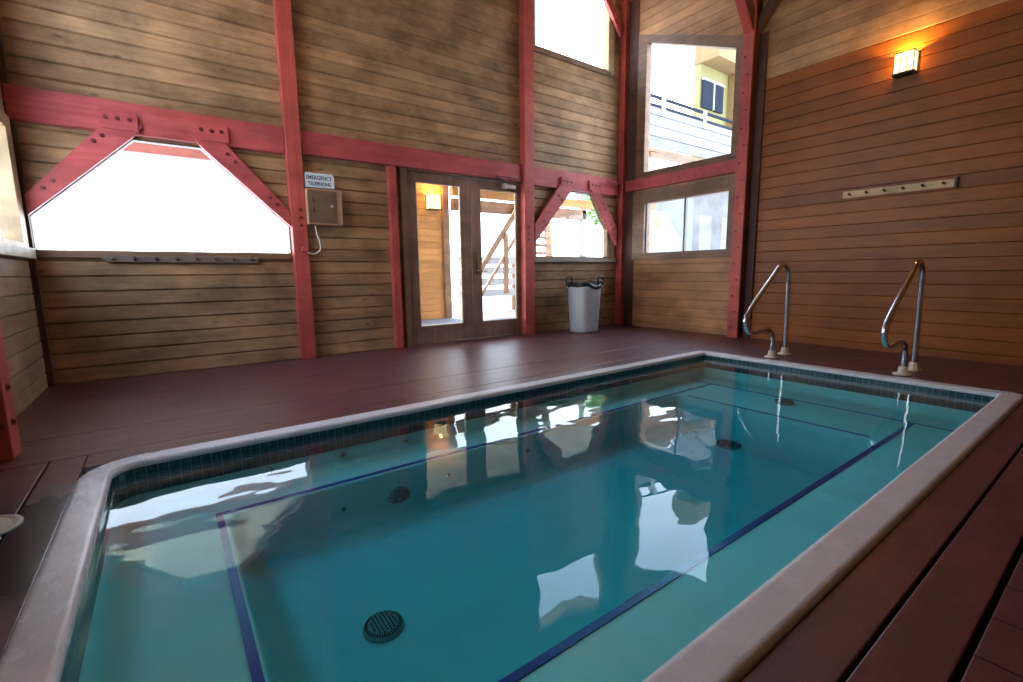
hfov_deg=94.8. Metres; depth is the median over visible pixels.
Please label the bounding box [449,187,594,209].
beam
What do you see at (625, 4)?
wooden post
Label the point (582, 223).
porch post
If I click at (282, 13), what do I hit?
wooden post
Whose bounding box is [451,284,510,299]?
ground
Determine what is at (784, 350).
pool handrail
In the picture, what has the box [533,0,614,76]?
window
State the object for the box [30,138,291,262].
window
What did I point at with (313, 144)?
wooden beam
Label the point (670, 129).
balcony
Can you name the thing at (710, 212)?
wall
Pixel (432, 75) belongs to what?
wall
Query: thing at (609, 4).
diagonal brace
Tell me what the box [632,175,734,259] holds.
window
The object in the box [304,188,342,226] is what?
box
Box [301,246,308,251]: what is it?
junction box
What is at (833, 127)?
wall
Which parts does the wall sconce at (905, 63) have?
lamp shade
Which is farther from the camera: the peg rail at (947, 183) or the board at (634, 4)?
the board at (634, 4)
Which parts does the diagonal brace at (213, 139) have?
plate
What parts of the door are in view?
lock plate, closer arm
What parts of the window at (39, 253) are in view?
sill, coat peg rail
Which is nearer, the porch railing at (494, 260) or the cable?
the cable
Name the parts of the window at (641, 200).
sash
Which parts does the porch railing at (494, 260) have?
post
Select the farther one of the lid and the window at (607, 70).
the window at (607, 70)
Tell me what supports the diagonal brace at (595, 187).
attached to the wooden beam at (543, 177)
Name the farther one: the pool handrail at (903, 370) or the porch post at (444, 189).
the porch post at (444, 189)
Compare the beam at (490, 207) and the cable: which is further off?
the beam at (490, 207)
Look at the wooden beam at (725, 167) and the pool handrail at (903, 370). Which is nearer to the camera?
the pool handrail at (903, 370)
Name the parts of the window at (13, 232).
sill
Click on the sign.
(317, 180)
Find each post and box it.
[0,323,21,461]
[272,0,316,359]
[441,185,451,317]
[519,0,534,334]
[579,194,585,256]
[615,0,629,324]
[648,152,656,252]
[727,0,762,337]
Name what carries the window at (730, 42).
in the wall at (833, 127)
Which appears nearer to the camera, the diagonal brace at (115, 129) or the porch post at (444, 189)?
the diagonal brace at (115, 129)
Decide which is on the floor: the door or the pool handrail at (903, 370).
the pool handrail at (903, 370)
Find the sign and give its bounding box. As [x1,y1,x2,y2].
[304,172,333,188]
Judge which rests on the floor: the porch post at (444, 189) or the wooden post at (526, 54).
the wooden post at (526, 54)
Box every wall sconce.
[425,193,441,210]
[891,48,919,78]
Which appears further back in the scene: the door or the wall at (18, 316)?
the door
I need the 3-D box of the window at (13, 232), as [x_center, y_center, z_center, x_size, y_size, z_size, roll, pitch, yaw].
[-3.706,-1.201,3.244,0.160,1.190,2.110,-7,10,-36]
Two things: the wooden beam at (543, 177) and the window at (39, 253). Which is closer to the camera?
the window at (39, 253)
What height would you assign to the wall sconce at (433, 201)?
0.330 m
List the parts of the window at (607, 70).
sill, casing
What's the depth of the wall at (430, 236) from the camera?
10.53 m
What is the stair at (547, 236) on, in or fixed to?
on the walkway
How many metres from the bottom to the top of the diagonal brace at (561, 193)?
1.078 m
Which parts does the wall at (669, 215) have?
panel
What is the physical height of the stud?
2.372 m
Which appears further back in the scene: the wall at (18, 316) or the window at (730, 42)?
the window at (730, 42)
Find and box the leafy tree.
[575,194,600,224]
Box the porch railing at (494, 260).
[458,257,514,309]
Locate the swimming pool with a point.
(674, 518)
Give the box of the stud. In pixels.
[386,165,403,348]
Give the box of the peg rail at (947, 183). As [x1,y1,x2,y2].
[843,176,958,198]
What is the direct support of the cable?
attached to the box at (323, 206)
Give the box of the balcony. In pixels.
[649,93,731,163]
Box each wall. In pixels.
[0,0,620,384]
[0,85,47,416]
[416,183,444,318]
[623,0,1022,365]
[654,197,693,251]
[692,192,728,250]
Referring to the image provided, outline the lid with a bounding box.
[0,514,23,535]
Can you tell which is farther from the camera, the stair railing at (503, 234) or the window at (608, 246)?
the stair railing at (503, 234)
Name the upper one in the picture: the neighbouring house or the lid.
the neighbouring house
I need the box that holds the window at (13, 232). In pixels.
[0,108,36,258]
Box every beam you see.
[2,83,284,154]
[120,142,213,162]
[300,130,522,181]
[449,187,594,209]
[450,198,585,219]
[534,167,617,195]
[625,159,735,191]
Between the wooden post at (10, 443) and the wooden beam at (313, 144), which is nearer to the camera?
the wooden post at (10, 443)
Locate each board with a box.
[0,28,55,386]
[623,0,639,324]
[742,31,768,337]
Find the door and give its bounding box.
[398,167,521,346]
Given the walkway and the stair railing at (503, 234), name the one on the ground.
the walkway
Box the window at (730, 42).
[635,35,742,179]
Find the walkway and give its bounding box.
[421,297,514,325]
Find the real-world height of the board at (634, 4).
5.600 m
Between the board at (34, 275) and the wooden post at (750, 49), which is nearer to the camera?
the board at (34, 275)
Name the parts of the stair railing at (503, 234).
handrail, baluster post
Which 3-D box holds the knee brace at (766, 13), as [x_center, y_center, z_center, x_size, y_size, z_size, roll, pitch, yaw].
[3.499,-4.443,6.239,0.090,0.488,0.396,-7,10,-36]
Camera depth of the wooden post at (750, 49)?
6.70 m
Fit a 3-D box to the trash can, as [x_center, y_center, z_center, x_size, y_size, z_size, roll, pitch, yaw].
[1.212,-0.620,7.849,0.525,0.932,0.524,-7,10,-36]
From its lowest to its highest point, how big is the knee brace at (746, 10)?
0.758 m
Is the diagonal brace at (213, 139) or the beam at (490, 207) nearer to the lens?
the diagonal brace at (213, 139)
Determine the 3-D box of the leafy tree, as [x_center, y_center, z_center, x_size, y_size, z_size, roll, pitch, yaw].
[3.954,-4.055,19.415,2.729,5.586,2.817,-7,10,-36]
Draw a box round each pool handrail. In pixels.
[743,262,791,357]
[881,259,925,375]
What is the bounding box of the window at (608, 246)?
[534,191,615,261]
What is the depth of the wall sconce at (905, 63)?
5.19 m
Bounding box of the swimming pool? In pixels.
[0,351,1022,681]
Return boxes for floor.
[0,324,1022,681]
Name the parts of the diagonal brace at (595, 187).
plate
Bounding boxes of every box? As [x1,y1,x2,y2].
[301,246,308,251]
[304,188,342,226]
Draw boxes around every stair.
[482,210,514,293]
[536,223,552,255]
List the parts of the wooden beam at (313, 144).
plate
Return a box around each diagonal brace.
[24,109,142,215]
[190,122,291,226]
[534,176,573,242]
[588,181,616,244]
[603,0,621,36]
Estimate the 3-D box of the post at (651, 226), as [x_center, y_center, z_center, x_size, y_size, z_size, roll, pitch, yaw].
[4.122,-3.038,14.185,0.290,5.030,0.250,-7,10,-36]
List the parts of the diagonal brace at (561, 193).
plate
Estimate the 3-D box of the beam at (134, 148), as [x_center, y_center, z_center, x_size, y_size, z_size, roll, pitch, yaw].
[-5.960,-2.987,7.058,9.200,0.260,0.180,-7,10,-36]
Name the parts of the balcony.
rail post, rail, rail, rail post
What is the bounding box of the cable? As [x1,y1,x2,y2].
[307,225,320,253]
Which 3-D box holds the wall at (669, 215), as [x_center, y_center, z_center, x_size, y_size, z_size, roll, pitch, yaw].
[5.068,-2.790,15.626,2.850,4.100,0.220,-7,10,-36]
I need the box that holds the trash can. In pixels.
[566,275,603,332]
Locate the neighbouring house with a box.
[691,47,735,158]
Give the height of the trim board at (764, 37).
4.200 m
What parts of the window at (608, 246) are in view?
sill, casing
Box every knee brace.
[735,0,754,34]
[757,0,780,32]
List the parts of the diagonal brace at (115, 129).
plate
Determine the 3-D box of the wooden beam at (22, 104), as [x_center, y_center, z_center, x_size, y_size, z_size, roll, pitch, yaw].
[-3.463,-2.155,4.680,2.190,0.284,0.095,-7,10,-36]
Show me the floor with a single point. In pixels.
(939, 598)

